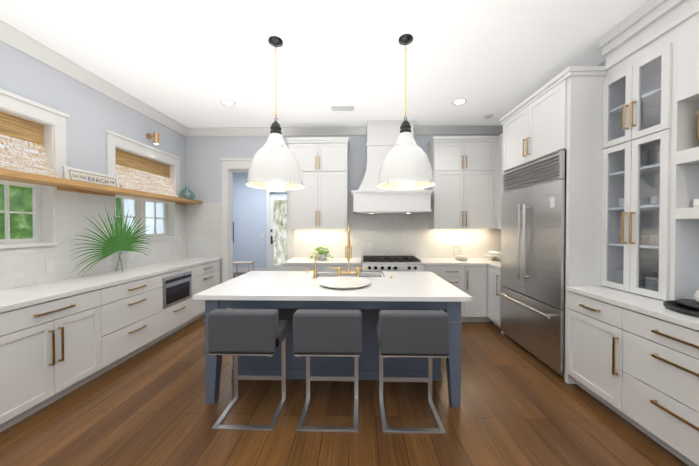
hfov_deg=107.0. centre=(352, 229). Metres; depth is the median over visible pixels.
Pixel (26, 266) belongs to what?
wall tiles
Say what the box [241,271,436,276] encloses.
island countertop
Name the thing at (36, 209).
window
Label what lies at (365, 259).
stovetop
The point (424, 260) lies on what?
countertop
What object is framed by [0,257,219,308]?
countertop
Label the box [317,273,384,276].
sink
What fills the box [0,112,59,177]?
window shade
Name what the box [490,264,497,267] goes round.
countertop
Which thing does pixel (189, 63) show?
ceiling
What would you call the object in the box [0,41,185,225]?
wall
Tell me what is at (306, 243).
outlet plates
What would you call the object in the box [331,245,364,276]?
faucet
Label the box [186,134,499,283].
wall
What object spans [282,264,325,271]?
base cabinet
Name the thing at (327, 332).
stool
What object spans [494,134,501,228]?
upper cabinet
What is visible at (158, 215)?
window
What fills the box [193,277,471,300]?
island countertop
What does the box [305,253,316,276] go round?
faucet
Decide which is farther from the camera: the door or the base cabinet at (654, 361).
the door
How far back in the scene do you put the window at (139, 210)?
3.83 m
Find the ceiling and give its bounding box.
[0,0,647,171]
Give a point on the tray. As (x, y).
(690, 307)
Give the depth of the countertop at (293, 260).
4.08 m
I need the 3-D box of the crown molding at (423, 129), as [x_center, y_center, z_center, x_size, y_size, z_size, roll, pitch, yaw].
[-0.104,-1.715,4.504,5.540,0.124,0.105,0,1,1]
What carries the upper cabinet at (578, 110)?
attached to the room
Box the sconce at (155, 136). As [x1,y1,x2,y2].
[146,132,158,144]
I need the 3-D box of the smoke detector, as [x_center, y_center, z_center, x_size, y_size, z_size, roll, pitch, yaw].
[2.106,-1.754,4.017,0.130,0.034,0.130,0,1,1]
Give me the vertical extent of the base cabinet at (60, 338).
0.878 m
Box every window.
[0,88,68,248]
[105,130,181,239]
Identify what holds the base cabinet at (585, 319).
on the floor
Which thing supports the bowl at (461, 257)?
on the countertop at (424, 260)
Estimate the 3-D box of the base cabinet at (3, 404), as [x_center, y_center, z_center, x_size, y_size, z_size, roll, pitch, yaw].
[-2.739,1.018,1.368,0.627,0.878,0.825,0,1,1]
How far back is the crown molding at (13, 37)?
2.80 m
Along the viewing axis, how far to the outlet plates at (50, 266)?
2.59 m
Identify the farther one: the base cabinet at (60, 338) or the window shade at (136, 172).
the window shade at (136, 172)
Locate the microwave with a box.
[163,271,191,308]
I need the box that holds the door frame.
[220,158,293,308]
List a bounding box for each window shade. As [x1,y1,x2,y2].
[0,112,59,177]
[115,149,178,196]
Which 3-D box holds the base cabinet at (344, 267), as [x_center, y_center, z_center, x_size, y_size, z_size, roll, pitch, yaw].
[-0.179,0.973,4.238,0.641,0.905,0.676,0,1,1]
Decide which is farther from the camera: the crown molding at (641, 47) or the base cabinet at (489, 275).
the base cabinet at (489, 275)
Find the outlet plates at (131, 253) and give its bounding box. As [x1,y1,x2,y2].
[129,251,133,259]
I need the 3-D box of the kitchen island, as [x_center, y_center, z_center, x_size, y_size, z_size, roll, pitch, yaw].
[-0.162,1.004,2.628,2.110,0.878,1.032,0,1,1]
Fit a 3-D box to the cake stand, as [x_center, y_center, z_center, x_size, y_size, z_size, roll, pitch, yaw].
[2.310,0.432,4.207,0.310,0.145,0.310,0,1,1]
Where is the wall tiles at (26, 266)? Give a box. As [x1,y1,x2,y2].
[0,187,186,290]
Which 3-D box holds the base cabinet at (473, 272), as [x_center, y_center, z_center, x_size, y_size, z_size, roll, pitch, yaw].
[1.869,0.973,4.189,0.360,0.905,0.683,0,1,1]
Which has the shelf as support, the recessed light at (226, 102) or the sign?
the sign
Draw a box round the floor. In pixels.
[0,272,688,465]
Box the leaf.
[70,207,151,274]
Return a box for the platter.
[318,276,370,288]
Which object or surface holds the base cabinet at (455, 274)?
on the floor
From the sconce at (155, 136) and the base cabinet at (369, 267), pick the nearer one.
the sconce at (155, 136)
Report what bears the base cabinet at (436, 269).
on the floor
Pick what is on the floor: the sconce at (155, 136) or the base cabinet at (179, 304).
the base cabinet at (179, 304)
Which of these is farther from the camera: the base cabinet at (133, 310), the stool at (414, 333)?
the base cabinet at (133, 310)
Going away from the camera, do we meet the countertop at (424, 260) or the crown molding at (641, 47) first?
the crown molding at (641, 47)
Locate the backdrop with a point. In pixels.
(18, 220)
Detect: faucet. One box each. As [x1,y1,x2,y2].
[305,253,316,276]
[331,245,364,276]
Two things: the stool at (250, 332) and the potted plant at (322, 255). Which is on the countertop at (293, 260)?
the potted plant at (322, 255)
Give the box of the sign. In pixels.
[62,166,119,187]
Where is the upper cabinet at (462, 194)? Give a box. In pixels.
[426,136,493,228]
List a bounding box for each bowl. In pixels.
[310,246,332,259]
[455,255,467,260]
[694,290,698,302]
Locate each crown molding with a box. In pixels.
[0,20,191,136]
[188,125,502,136]
[602,0,698,83]
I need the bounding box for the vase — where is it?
[179,185,194,198]
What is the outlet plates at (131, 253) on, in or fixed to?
attached to the wall tiles at (26, 266)
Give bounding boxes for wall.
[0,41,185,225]
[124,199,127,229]
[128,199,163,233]
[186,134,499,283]
[232,172,286,267]
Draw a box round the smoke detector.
[484,113,492,118]
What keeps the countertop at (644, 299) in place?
on the base cabinet at (654, 361)
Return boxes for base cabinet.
[0,309,7,431]
[4,289,103,427]
[104,273,167,372]
[164,265,195,335]
[192,257,220,319]
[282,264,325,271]
[326,264,361,271]
[362,264,429,271]
[430,264,441,277]
[442,264,465,321]
[466,264,481,321]
[482,264,497,326]
[562,288,609,407]
[610,304,698,465]
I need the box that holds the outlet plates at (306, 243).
[304,241,312,246]
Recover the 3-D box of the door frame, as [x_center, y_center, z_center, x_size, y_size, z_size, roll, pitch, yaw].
[-1.691,0.081,4.652,1.310,2.680,0.162,0,1,1]
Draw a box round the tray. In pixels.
[663,299,698,316]
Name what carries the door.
in the wall at (249, 218)
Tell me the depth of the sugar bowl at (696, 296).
1.70 m
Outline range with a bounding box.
[362,255,423,271]
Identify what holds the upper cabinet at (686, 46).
attached to the room
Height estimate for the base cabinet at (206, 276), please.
0.878 m
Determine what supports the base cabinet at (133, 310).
on the floor
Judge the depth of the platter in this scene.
2.49 m
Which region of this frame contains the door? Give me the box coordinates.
[266,189,286,270]
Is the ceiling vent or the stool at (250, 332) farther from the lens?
the ceiling vent
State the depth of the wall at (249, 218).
8.27 m
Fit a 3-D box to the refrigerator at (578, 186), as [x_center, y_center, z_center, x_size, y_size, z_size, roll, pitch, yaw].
[2.298,0.304,2.965,0.620,2.270,1.040,0,1,1]
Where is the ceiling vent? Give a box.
[331,106,353,110]
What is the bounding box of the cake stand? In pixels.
[484,251,500,260]
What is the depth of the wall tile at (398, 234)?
4.56 m
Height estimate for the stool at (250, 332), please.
0.856 m
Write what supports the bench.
on the floor
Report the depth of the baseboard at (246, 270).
8.27 m
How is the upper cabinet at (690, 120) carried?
attached to the room
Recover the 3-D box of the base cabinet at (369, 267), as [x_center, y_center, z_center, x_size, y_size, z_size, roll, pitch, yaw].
[0.636,0.973,4.220,0.989,0.905,0.676,0,1,1]
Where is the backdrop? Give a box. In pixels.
[0,184,120,238]
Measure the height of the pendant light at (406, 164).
1.371 m
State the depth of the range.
3.88 m
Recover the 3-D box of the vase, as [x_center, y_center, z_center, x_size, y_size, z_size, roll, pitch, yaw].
[-2.837,-0.630,4.420,0.236,0.255,0.236,0,1,1]
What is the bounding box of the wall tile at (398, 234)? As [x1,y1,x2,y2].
[186,195,500,260]
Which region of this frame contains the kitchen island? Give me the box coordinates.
[204,301,464,407]
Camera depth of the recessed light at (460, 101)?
3.57 m
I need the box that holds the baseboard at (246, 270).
[233,268,266,272]
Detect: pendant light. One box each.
[246,36,304,189]
[377,34,434,189]
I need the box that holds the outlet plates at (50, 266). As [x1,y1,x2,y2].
[46,260,54,271]
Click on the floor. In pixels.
(520, 406)
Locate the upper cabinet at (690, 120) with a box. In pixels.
[682,108,698,151]
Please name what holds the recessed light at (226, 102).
in the ceiling
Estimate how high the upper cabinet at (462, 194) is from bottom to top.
1.445 m
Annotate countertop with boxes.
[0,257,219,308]
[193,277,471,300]
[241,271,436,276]
[282,258,361,263]
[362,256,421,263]
[414,256,497,263]
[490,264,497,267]
[566,284,698,327]
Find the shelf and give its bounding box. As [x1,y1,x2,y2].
[0,168,202,205]
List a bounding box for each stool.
[208,309,288,430]
[293,309,361,431]
[377,310,448,433]
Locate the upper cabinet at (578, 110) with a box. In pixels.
[502,72,633,163]
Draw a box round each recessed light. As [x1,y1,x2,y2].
[220,99,234,105]
[452,98,466,104]
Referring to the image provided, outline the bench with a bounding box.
[233,261,254,276]
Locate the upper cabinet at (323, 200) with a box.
[287,140,349,227]
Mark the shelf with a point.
(62, 184)
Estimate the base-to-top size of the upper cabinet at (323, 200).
1.445 m
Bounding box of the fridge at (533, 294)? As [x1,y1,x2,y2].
[497,150,566,378]
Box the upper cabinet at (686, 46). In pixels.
[674,24,698,103]

